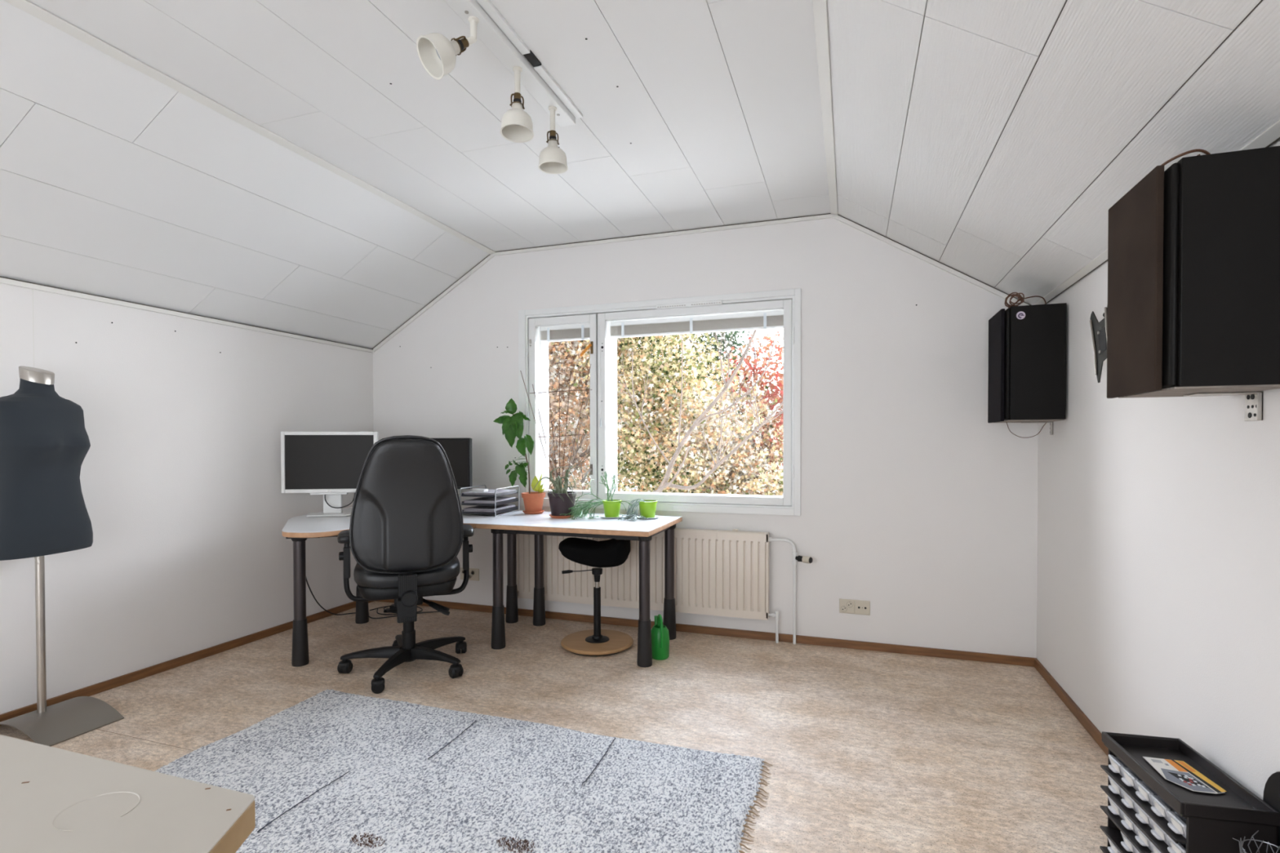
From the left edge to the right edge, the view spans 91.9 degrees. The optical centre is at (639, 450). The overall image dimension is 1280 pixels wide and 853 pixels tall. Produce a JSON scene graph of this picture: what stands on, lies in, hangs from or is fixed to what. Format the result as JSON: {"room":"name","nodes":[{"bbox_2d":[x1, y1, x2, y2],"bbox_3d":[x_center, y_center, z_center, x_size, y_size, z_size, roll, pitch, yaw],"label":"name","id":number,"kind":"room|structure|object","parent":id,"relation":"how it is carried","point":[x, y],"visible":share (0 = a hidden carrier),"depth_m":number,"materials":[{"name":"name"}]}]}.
{"room":"home office","nodes":[
{"label":"home office","id":0,"kind":"room"},
{"bbox_2d":[0,283,373,714],"bbox_3d":[-2.981,0.170,2.182,0.201,2.009,5.412,0,1,19],"label":"wall","id":1,"kind":"structure","parent":0,"point":[188,509],"depth_m":3.28,"materials":[{"name":"paint"}]},
{"bbox_2d":[0,276,373,352],"bbox_3d":[-2.853,-0.720,2.219,0.015,0.026,5.188,0,1,19],"label":"trim","id":2,"kind":"structure","parent":1,"relation":"attached to","point":[3,280],"depth_m":3.24,"materials":[{"name":"white wood"}]},
{"bbox_2d":[0,600,374,726],"bbox_3d":[-2.851,1.150,2.244,0.014,0.046,5.188,0,1,19],"label":"baseboard","id":3,"kind":"structure","parent":1,"relation":"attached to","point":[117,682],"depth_m":3.28,"materials":[{"name":"brown wood"}]},
{"bbox_2d":[0,600,1108,852],"bbox_3d":[-0.776,1.280,1.581,4.971,0.200,5.662,0,1,19],"label":"floor","id":4,"kind":"structure","parent":0,"point":[868,751],"depth_m":2.73,"materials":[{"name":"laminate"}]},
{"bbox_2d":[0,365,124,746],"bbox_3d":[-2.502,0.406,2.597,0.425,1.523,0.384,0,1,19],"label":"dress form","id":5,"kind":"object","parent":4,"relation":"on","point":[45,443],"visible":1,"depth_m":2.54,"materials":[{"name":"black fabric"}]},
{"bbox_2d":[0,734,255,852],"bbox_3d":[-1.215,0.822,0.660,1.680,0.741,0.748,0,1,19],"label":"work table","id":6,"kind":"object","parent":4,"relation":"on","point":[53,800],"visible":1,"depth_m":0.78,"materials":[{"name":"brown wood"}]},
{"bbox_2d":[306,577,439,618],"bbox_3d":[-1.835,0.918,4.306,0.893,0.450,0.219,0,1,-23],"label":"power cable","id":7,"kind":"object","parent":4,"relation":"on","point":[317,602],"visible":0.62,"depth_m":4.23,"materials":[{"name":"black plastic"}]},
{"bbox_2d":[383,604,396,613],"bbox_3d":[-1.731,1.118,4.401,0.160,0.050,0.056,0,1,-1],"label":"power adapter","id":8,"kind":"object","parent":4,"relation":"on","point":[392,608],"visible":0.47,"depth_m":4.38,"materials":[{"name":"black plastic"}]},
{"bbox_2d":[369,605,422,615],"bbox_3d":[-1.736,1.131,4.416,0.369,0.019,0.245,0,1,19],"label":"cable tangle","id":9,"kind":"object","parent":4,"relation":"on","point":[387,606],"visible":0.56,"depth_m":4.37,"materials":[{"name":"black plastic"}]},
{"bbox_2d":[281,506,523,666],"bbox_3d":[-1.569,0.780,3.791,1.358,0.741,1.280,0,1,19],"label":"desk","id":10,"kind":"object","parent":4,"relation":"on","point":[300,528],"visible":0.6,"depth_m":3.39,"materials":[{"name":"white laminate"}]},
{"bbox_2d":[280,431,377,516],"bbox_3d":[-1.954,0.142,3.919,0.572,0.528,0.184,0,1,-8],"label":"computer monitor","id":11,"kind":"object","parent":10,"relation":"on","point":[330,464],"visible":0.84,"depth_m":3.89,"materials":[{"name":"white paint"}]},
{"bbox_2d":[432,438,472,488],"bbox_3d":[-1.367,0.159,4.125,0.540,0.488,0.190,0,1,15],"label":"computer monitor","id":12,"kind":"object","parent":10,"relation":"on","point":[458,451],"visible":0.38,"depth_m":4.07,"materials":[{"name":"black plastic"}]},
{"bbox_2d":[459,484,519,516],"bbox_3d":[-0.973,0.319,4.031,0.252,0.172,0.337,0,1,15],"label":"tray stack","id":13,"kind":"object","parent":10,"relation":"on","point":[497,495],"visible":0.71,"depth_m":3.90,"materials":[{"name":"silver metal"}]},
{"bbox_2d":[461,489,517,497],"bbox_3d":[-0.973,0.275,4.031,0.233,0.022,0.321,0,1,15],"label":"tray","id":14,"kind":"object","parent":13,"relation":"on","point":[497,495],"depth_m":3.89,"materials":[{"name":"grey metal"}]},
{"bbox_2d":[461,497,517,506],"bbox_3d":[-0.973,0.329,4.031,0.233,0.022,0.321,0,1,15],"label":"tray","id":15,"kind":"object","parent":13,"relation":"on","point":[512,500],"depth_m":3.90,"materials":[{"name":"grey metal"}]},
{"bbox_2d":[463,504,515,512],"bbox_3d":[-0.974,0.376,4.031,0.214,0.030,0.309,0,1,15],"label":"paper stack","id":16,"kind":"object","parent":13,"relation":"in","point":[479,508],"visible":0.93,"depth_m":3.93,"materials":[{"name":"white paper"}]},
{"bbox_2d":[463,496,515,503],"bbox_3d":[-0.974,0.324,4.030,0.216,0.027,0.309,0,1,15],"label":"paper stack","id":17,"kind":"object","parent":13,"relation":"in","point":[482,500],"visible":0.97,"depth_m":3.94,"materials":[{"name":"white paper"}]},
{"bbox_2d":[463,488,515,494],"bbox_3d":[-0.973,0.272,4.028,0.216,0.023,0.307,0,1,15],"label":"paper stack","id":18,"kind":"object","parent":13,"relation":"in","point":[491,491],"visible":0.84,"depth_m":3.92,"materials":[{"name":"white paper"}]},
{"bbox_2d":[471,488,488,492],"bbox_3d":[-1.017,0.251,3.939,0.090,0.019,0.050,0,1,19],"label":"box","id":19,"kind":"object","parent":18,"relation":"on","point":[473,490],"visible":1,"depth_m":3.92,"materials":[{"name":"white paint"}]},
{"bbox_2d":[462,506,517,515],"bbox_3d":[-0.973,0.383,4.032,0.233,0.022,0.321,0,1,15],"label":"tray","id":20,"kind":"object","parent":13,"relation":"on","point":[515,508],"depth_m":3.90,"materials":[{"name":"grey metal"}]},
{"bbox_2d":[337,435,473,693],"bbox_3d":[-1.240,0.538,3.304,0.686,1.238,0.660,0,1,-21],"label":"office chair","id":21,"kind":"object","parent":4,"relation":"on","point":[405,535],"visible":1,"depth_m":3.08,"materials":[{"name":"black leather"}]},
{"bbox_2d":[353,556,459,589],"bbox_3d":[-1.252,0.648,3.347,0.524,0.131,0.500,0,1,-21],"label":"seat cushion","id":22,"kind":"object","parent":21,"relation":"on","point":[445,577],"depth_m":3.14,"materials":[{"name":"black leather"}]},
{"bbox_2d":[155,688,773,852],"bbox_3d":[-0.744,1.165,1.969,2.160,0.017,1.488,0,1,19],"label":"rug","id":23,"kind":"object","parent":4,"relation":"on","point":[331,771],"visible":0.87,"depth_m":2.17,"materials":[{"name":"grey carpet"}]},
{"bbox_2d":[475,511,682,667],"bbox_3d":[-0.337,0.780,3.690,1.035,0.741,0.681,0,1,19],"label":"desk","id":24,"kind":"object","parent":4,"relation":"on","point":[642,531],"visible":0.96,"depth_m":3.60,"materials":[{"name":"white laminate"}]},
{"bbox_2d":[522,510,544,514],"bbox_3d":[-0.692,0.397,4.026,0.140,0.017,0.140,0,1,19],"label":"saucer","id":25,"kind":"object","parent":24,"relation":"on","point":[523,511],"visible":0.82,"depth_m":3.97,"materials":[{"name":"ceramic"}]},
{"bbox_2d":[493,398,545,511],"bbox_3d":[-0.785,0.028,4.011,0.343,0.747,0.156,0,1,-7],"label":"potted plant","id":26,"kind":"object","parent":25,"relation":"on","point":[513,426],"visible":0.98,"depth_m":4.01,"materials":[{"name":"green plant"}]},
{"bbox_2d":[549,513,573,518],"bbox_3d":[-0.478,0.400,3.806,0.160,0.017,0.160,0,1,19],"label":"saucer","id":27,"kind":"object","parent":24,"relation":"on","point":[550,515],"visible":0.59,"depth_m":3.74,"materials":[{"name":"ceramic"}]},
{"bbox_2d":[533,466,593,515],"bbox_3d":[-0.426,0.246,3.772,0.411,0.315,0.209,0,1,31],"label":"potted plant","id":28,"kind":"object","parent":24,"relation":"on","point":[561,500],"visible":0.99,"depth_m":3.75,"materials":[{"name":"green plant"}]},
{"bbox_2d":[520,364,591,489],"bbox_3d":[-0.530,-0.123,3.856,0.503,0.819,0.029,0,1,20],"label":"trellis","id":29,"kind":"object","parent":28,"relation":"on","point":[559,391],"visible":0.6,"depth_m":3.84,"materials":[{"name":"brown wood"}]},
{"bbox_2d":[600,515,623,519],"bbox_3d":[-0.171,0.403,3.786,0.148,0.010,0.148,0,1,19],"label":"saucer","id":30,"kind":"object","parent":24,"relation":"on","point":[602,516],"visible":0.6,"depth_m":3.73,"materials":[{"name":"white ceramic"}]},
{"bbox_2d":[560,470,631,519],"bbox_3d":[-0.294,0.261,3.776,0.433,0.286,0.355,1,1,45],"label":"potted plant","id":31,"kind":"object","parent":30,"relation":"on","point":[611,507],"visible":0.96,"depth_m":3.75,"materials":[{"name":"green plant"}]},
{"bbox_2d":[635,515,659,519],"bbox_3d":[0.047,0.403,3.760,0.148,0.010,0.148,0,1,19],"label":"saucer","id":32,"kind":"object","parent":24,"relation":"on","point":[655,517],"visible":0.48,"depth_m":3.72,"materials":[{"name":"white"}]},
{"bbox_2d":[617,498,657,520],"bbox_3d":[-0.009,0.346,3.710,0.207,0.117,0.254,0,1,19],"label":"potted plant","id":33,"kind":"object","parent":32,"relation":"on","point":[647,508],"visible":1,"depth_m":3.71,"materials":[{"name":"green plastic"}]},
{"bbox_2d":[558,537,633,656],"bbox_3d":[-0.253,0.825,3.658,0.429,0.652,0.428,0,1,7],"label":"stool","id":34,"kind":"object","parent":4,"relation":"on","point":[597,642],"visible":0.91,"depth_m":3.55,"materials":[{"name":"brown wood"}]},
{"bbox_2d":[651,613,669,660],"bbox_3d":[0.100,1.032,3.476,0.110,0.242,0.171,-1,1,-34],"label":"watering can","id":35,"kind":"object","parent":4,"relation":"on","point":[660,633],"visible":0.98,"depth_m":3.42,"materials":[{"name":"green plastic"}]},
{"bbox_2d":[1099,731,1279,852],"bbox_3d":[1.412,1.002,1.625,0.202,0.348,0.370,0,1,13],"label":"drawer organizer","id":36,"kind":"object","parent":4,"relation":"on","point":[1147,812],"visible":0.98,"depth_m":1.58,"materials":[{"name":"black plastic"}]},
{"bbox_2d":[1099,845,1110,852],"bbox_3d":[1.407,1.168,1.628,0.193,0.008,0.356,0,1,13],"label":"shelf","id":37,"kind":"object","parent":36,"relation":"attached to","point":[1104,849],"depth_m":1.80,"materials":[{"name":"black plastic"}]},
{"bbox_2d":[1099,826,1133,852],"bbox_3d":[1.407,1.108,1.627,0.193,0.008,0.356,0,1,13],"label":"shelf","id":38,"kind":"object","parent":36,"relation":"attached to","point":[1113,833],"depth_m":1.77,"materials":[{"name":"black plastic"}]},
{"bbox_2d":[1100,805,1152,852],"bbox_3d":[1.407,1.048,1.626,0.193,0.008,0.356,0,1,13],"label":"shelf","id":39,"kind":"object","parent":36,"relation":"attached to","point":[1131,834],"depth_m":1.70,"materials":[{"name":"black plastic"}]},
{"bbox_2d":[1100,785,1169,852],"bbox_3d":[1.407,0.988,1.626,0.193,0.008,0.356,0,1,13],"label":"shelf","id":40,"kind":"object","parent":36,"relation":"attached to","point":[1147,828],"depth_m":1.64,"materials":[{"name":"black plastic"}]},
{"bbox_2d":[1100,764,1186,844],"bbox_3d":[1.407,0.928,1.625,0.193,0.008,0.356,0,1,13],"label":"shelf","id":41,"kind":"object","parent":36,"relation":"attached to","point":[1147,806],"depth_m":1.62,"materials":[{"name":"black plastic"}]},
{"bbox_2d":[1142,756,1226,794],"bbox_3d":[1.432,0.852,1.630,0.122,0.003,0.169,0,1,19],"label":"leaflet","id":42,"kind":"object","parent":36,"relation":"on","point":[1180,773],"visible":1,"depth_m":1.62,"materials":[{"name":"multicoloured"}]},
{"bbox_2d":[1177,761,1196,772],"bbox_3d":[1.475,0.851,1.670,0.013,0.001,0.055,0,1,9],"label":"print","id":43,"kind":"object","parent":42,"relation":"on","point":[1182,766],"depth_m":1.66,"materials":[{"name":"orange paper"}]},
{"bbox_2d":[1160,768,1215,792],"bbox_3d":[1.412,0.853,1.604,0.087,0.001,0.102,0,1,19],"label":"picture","id":44,"kind":"object","parent":42,"relation":"on","point":[1191,780],"depth_m":1.61,"materials":[{"name":"grey paper"}]},
{"bbox_2d":[1232,830,1279,852],"bbox_3d":[1.371,1.021,1.343,0.114,0.313,0.155,0,1,19],"label":"netting","id":45,"kind":"object","parent":4,"relation":"on","point":[1241,843],"visible":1,"depth_m":1.39,"materials":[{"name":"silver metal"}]},
{"bbox_2d":[1262,771,1279,852],"bbox_3d":[1.426,0.953,1.283,0.009,0.455,0.420,0,1,19],"label":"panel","id":46,"kind":"object","parent":4,"relation":"on","point":[1271,797],"visible":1,"depth_m":1.44,"materials":[{"name":"black plastic"}]},
{"bbox_2d":[0,0,1279,348],"bbox_3d":[-0.770,-1.100,1.546,4.584,0.791,5.662,0,1,19],"label":"ceiling","id":47,"kind":"structure","parent":0,"point":[995,142],"depth_m":2.36,"materials":[{"name":"white wood"}]},
{"bbox_2d":[4,0,495,254],"bbox_3d":[-1.861,-1.349,1.873,0.042,0.016,5.188,0,1,19],"label":"trim","id":48,"kind":"structure","parent":47,"relation":"attached to","point":[26,6],"depth_m":2.40,"materials":[{"name":"white wood"}]},
{"bbox_2d":[416,0,575,173],"bbox_3d":[-0.524,-1.227,1.973,0.189,0.266,1.230,0,1,19],"label":"track light","id":49,"kind":"object","parent":47,"relation":"attached to","point":[437,54],"visible":1,"depth_m":2.10,"materials":[{"name":"white paint"}]},
{"bbox_2d":[457,39,463,50],"bbox_3d":[-0.549,-1.229,1.878,0.028,0.031,0.028,-1,1,-36],"label":"socket","id":50,"kind":"object","parent":49,"relation":"attached to","point":[460,42],"depth_m":1.87,"materials":[{"name":"black"}]},
{"bbox_2d":[513,97,521,102],"bbox_3d":[-0.426,-1.211,2.153,0.028,0.016,0.028,0,1,19],"label":"socket","id":51,"kind":"object","parent":49,"relation":"attached to","point":[515,100],"depth_m":2.14,"materials":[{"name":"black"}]},
{"bbox_2d":[549,135,556,139],"bbox_3d":[-0.339,-1.214,2.412,0.028,0.014,0.028,0,1,19],"label":"socket","id":52,"kind":"object","parent":49,"relation":"attached to","point":[551,137],"depth_m":2.40,"materials":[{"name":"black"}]},
{"bbox_2d":[476,0,582,118],"bbox_3d":[-0.443,-1.355,1.943,0.032,0.012,1.230,0,1,19],"label":"track","id":53,"kind":"object","parent":47,"relation":"attached to","point":[486,5],"visible":1,"depth_m":2.12,"materials":[{"name":"white metal"}]},
{"bbox_2d":[812,0,838,214],"bbox_3d":[0.295,-1.341,1.142,0.042,0.016,5.188,0,1,19],"label":"trim","id":54,"kind":"structure","parent":47,"relation":"attached to","point":[820,6],"depth_m":2.33,"materials":[{"name":"white wood"}]},
{"bbox_2d":[373,217,1038,657],"bbox_3d":[0.090,-0.173,4.119,4.871,2.635,0.261,0,1,19],"label":"wall","id":55,"kind":"structure","parent":0,"point":[920,508],"depth_m":3.61,"materials":[{"name":"paint"}]},
{"bbox_2d":[372,253,494,352],"bbox_3d":[-1.520,-1.068,4.508,1.066,0.648,0.015,0,1,19],"label":"trim","id":56,"kind":"structure","parent":55,"relation":"attached to","point":[489,257],"depth_m":4.49,"materials":[{"name":"white wood"}]},
{"bbox_2d":[460,567,479,581],"bbox_3d":[-1.221,0.883,4.434,0.155,0.086,0.014,0,1,19],"label":"wall socket","id":57,"kind":"object","parent":55,"relation":"attached to","point":[473,575],"visible":0.7,"depth_m":4.42,"materials":[{"name":"beige plastic"}]},
{"bbox_2d":[518,288,800,515],"bbox_3d":[0.099,-0.293,4.100,1.892,1.350,0.307,0,1,19],"label":"window","id":58,"kind":"structure","parent":55,"relation":"in","point":[603,401],"depth_m":4.09,"materials":[{"name":"white paint"}]},
{"bbox_2d":[524,346,529,417],"bbox_3d":[-0.774,-0.466,4.248,0.035,0.514,0.022,0,1,19],"label":"blind cord","id":59,"kind":"object","parent":58,"relation":"hanging from","point":[529,346],"visible":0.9,"depth_m":4.25,"materials":[{"name":"white paint"}]},
{"bbox_2d":[540,323,589,342],"bbox_3d":[-0.501,-0.812,4.278,0.407,0.110,0.034,0,1,19],"label":"blind","id":60,"kind":"object","parent":58,"relation":"attached to","point":[578,331],"visible":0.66,"depth_m":4.28,"materials":[{"name":"white paint"}]},
{"bbox_2d":[599,328,601,426],"bbox_3d":[-0.263,-0.494,4.089,0.020,0.673,0.014,0,1,19],"label":"blind cord","id":61,"kind":"object","parent":58,"relation":"hanging from","point":[599,329],"visible":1,"depth_m":4.09,"materials":[{"name":"white paint"}]},
{"bbox_2d":[609,310,783,338],"bbox_3d":[0.345,-0.809,3.991,1.144,0.110,0.034,0,1,19],"label":"blind","id":62,"kind":"object","parent":58,"relation":"attached to","point":[769,319],"visible":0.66,"depth_m":3.97,"materials":[{"name":"grey fabric"}]},
{"bbox_2d":[493,213,834,255],"bbox_3d":[0.052,-1.375,3.970,2.282,0.024,0.015,0,1,19],"label":"trim","id":63,"kind":"structure","parent":55,"relation":"attached to","point":[828,215],"depth_m":3.92,"materials":[{"name":"white wood"}]},
{"bbox_2d":[516,528,812,644],"bbox_3d":[0.088,0.811,3.935,1.947,0.671,0.089,0,1,19],"label":"radiator","id":64,"kind":"object","parent":55,"relation":"attached to","point":[717,572],"visible":0.78,"depth_m":3.85,"materials":[{"name":"beige metal"}]},
{"bbox_2d":[376,599,1036,666],"bbox_3d":[0.048,1.123,4.007,4.371,0.046,0.014,0,1,19],"label":"baseboard","id":65,"kind":"structure","parent":55,"relation":"attached to","point":[892,648],"depth_m":3.70,"materials":[{"name":"brown wood"}]},
{"bbox_2d":[839,599,870,615],"bbox_3d":[1.246,0.907,3.598,0.169,0.082,0.014,0,1,19],"label":"wall socket","id":66,"kind":"object","parent":55,"relation":"attached to","point":[846,606],"visible":1,"depth_m":3.59,"materials":[{"name":"beige plastic"}]},
{"bbox_2d":[832,214,1031,306],"bbox_3d":[1.618,-1.056,3.444,1.049,0.651,0.015,0,1,19],"label":"trim","id":67,"kind":"structure","parent":55,"relation":"attached to","point":[993,290],"depth_m":3.44,"materials":[{"name":"white wood"}]},
{"bbox_2d":[1036,139,1279,799],"bbox_3d":[1.347,0.186,0.714,0.200,2.005,5.412,0,1,19],"label":"wall","id":68,"kind":"structure","parent":0,"point":[1158,573],"depth_m":2.00,"materials":[{"name":"paint"}]},
{"bbox_2d":[987,302,1066,422],"bbox_3d":[1.882,-0.411,3.030,0.255,0.536,0.338,0,1,19],"label":"wall speaker","id":69,"kind":"object","parent":68,"relation":"attached to","point":[1027,375],"visible":1,"depth_m":2.88,"materials":[{"name":"black wood"}]},
{"bbox_2d":[987,308,1004,422],"bbox_3d":[1.776,-0.412,3.091,0.016,0.536,0.291,0,1,19],"label":"grille","id":70,"kind":"object","parent":69,"relation":"attached to","point":[996,377],"depth_m":3.04,"materials":[{"name":"black fabric"}]},
{"bbox_2d":[1004,292,1046,307],"bbox_3d":[1.895,-0.714,2.991,0.317,0.070,0.104,-1,1,-29],"label":"wire","id":71,"kind":"object","parent":69,"relation":"on","point":[1018,295],"visible":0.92,"depth_m":2.93,"materials":[{"name":"brown"}]},
{"bbox_2d":[1006,422,1046,438],"bbox_3d":[1.919,-0.104,3.046,0.202,0.082,0.060,0,1,1],"label":"wire","id":72,"kind":"object","parent":69,"relation":"attached to","point":[1006,422],"visible":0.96,"depth_m":3.04,"materials":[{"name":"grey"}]},
{"bbox_2d":[1022,422,1053,435],"bbox_3d":[1.980,-0.112,3.091,0.130,0.064,0.040,0,1,19],"label":"bracket","id":73,"kind":"object","parent":68,"relation":"attached to","point":[1051,423],"visible":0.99,"depth_m":3.06,"materials":[{"name":"metal"}]},
{"bbox_2d":[1034,658,1108,757],"bbox_3d":[1.275,1.164,0.845,0.014,0.046,5.188,0,1,19],"label":"baseboard","id":74,"kind":"structure","parent":68,"relation":"attached to","point":[1090,727],"depth_m":2.74,"materials":[{"name":"brown wood"}]},
{"bbox_2d":[1089,304,1107,382],"bbox_3d":[1.752,-0.444,2.311,0.063,0.460,0.255,0,1,19],"label":"wall bracket","id":75,"kind":"object","parent":68,"relation":"attached to","point":[1098,330],"depth_m":2.35,"materials":[{"name":"grey metal"}]},
{"bbox_2d":[1032,120,1279,305],"bbox_3d":[1.263,-0.728,0.822,0.035,0.028,5.188,0,1,19],"label":"trim","id":76,"kind":"structure","parent":68,"relation":"attached to","point":[1269,136],"depth_m":2.43,"materials":[{"name":"white wood"}]},
{"bbox_2d":[1106,145,1279,398],"bbox_3d":[1.375,-0.409,1.536,0.255,0.528,0.333,0,1,19],"label":"wall speaker","id":77,"kind":"object","parent":68,"relation":"attached to","point":[1193,246],"visible":0.96,"depth_m":1.40,"materials":[{"name":"black wood"}]},
{"bbox_2d":[1106,164,1164,398],"bbox_3d":[1.269,-0.409,1.594,0.016,0.528,0.291,0,1,19],"label":"grille","id":78,"kind":"object","parent":77,"relation":"attached to","point":[1135,229],"depth_m":1.55,"materials":[{"name":"brown wood"}]},
{"bbox_2d":[1161,148,1210,165],"bbox_3d":[1.373,-0.692,1.514,0.208,0.054,0.090,0,1,4],"label":"wire","id":79,"kind":"object","parent":77,"relation":"on","point":[1205,152],"visible":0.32,"depth_m":1.48,"materials":[{"name":"brown"}]},
{"bbox_2d":[1183,391,1263,421],"bbox_3d":[1.458,-0.110,1.552,0.130,0.070,0.068,0,1,19],"label":"bracket","id":80,"kind":"object","parent":68,"relation":"attached to","point":[1253,400],"visible":1,"depth_m":1.53,"materials":[{"name":"metal"}]},
{"label":"outside","id":81,"kind":"structure","parent":0,"visible":0},
{"bbox_3d":[10.333,3.874,30.501,80.000,0.200,55.700,0,1,19],"label":"ground","id":82,"kind":"structure","parent":81,"visible":0},
{"bbox_2d":[548,336,649,490],"bbox_3d":[-1.581,0.891,9.830,3.660,6.394,2.928,0,1,34],"label":"tree","id":83,"kind":"object","parent":82,"relation":"on","point":[576,451],"visible":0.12,"depth_m":9.36,"materials":[{"name":"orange plant"}]},
{"bbox_2d":[548,332,775,493],"bbox_3d":[-0.148,0.285,13.262,7.238,7.479,2.919,0,1,24],"label":"tree","id":84,"kind":"object","parent":82,"relation":"on","point":[619,480],"visible":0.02,"depth_m":12.92,"materials":[{"name":"brown plant"}]},
{"bbox_2d":[548,328,783,495],"bbox_3d":[0.617,0.898,8.880,5.075,6.378,3.846,0,1,19],"label":"maple tree","id":85,"kind":"object","parent":82,"relation":"on","point":[687,449],"visible":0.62,"depth_m":8.53,"materials":[{"name":"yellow plant"}]},
{"bbox_2d":[685,330,779,438],"bbox_3d":[1.988,0.246,13.523,3.034,7.540,2.505,0,1,-2],"label":"tree","id":86,"kind":"object","parent":82,"relation":"on","point":[728,336],"visible":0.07,"depth_m":13.40,"materials":[{"name":"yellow plant"}]},
{"bbox_2d":[706,328,783,495],"bbox_3d":[1.967,0.997,9.397,2.339,6.158,1.693,0,1,11],"label":"tree","id":87,"kind":"object","parent":82,"relation":"on","point":[780,383],"visible":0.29,"depth_m":9.31,"materials":[{"name":"brown plant"}]},
{"bbox_2d":[710,371,782,462],"bbox_3d":[2.725,0.901,12.095,3.782,6.278,2.363,0,1,19],"label":"tree","id":88,"kind":"object","parent":82,"relation":"on","point":[768,409],"visible":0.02,"depth_m":12.14,"materials":[{"name":"brown plant"}]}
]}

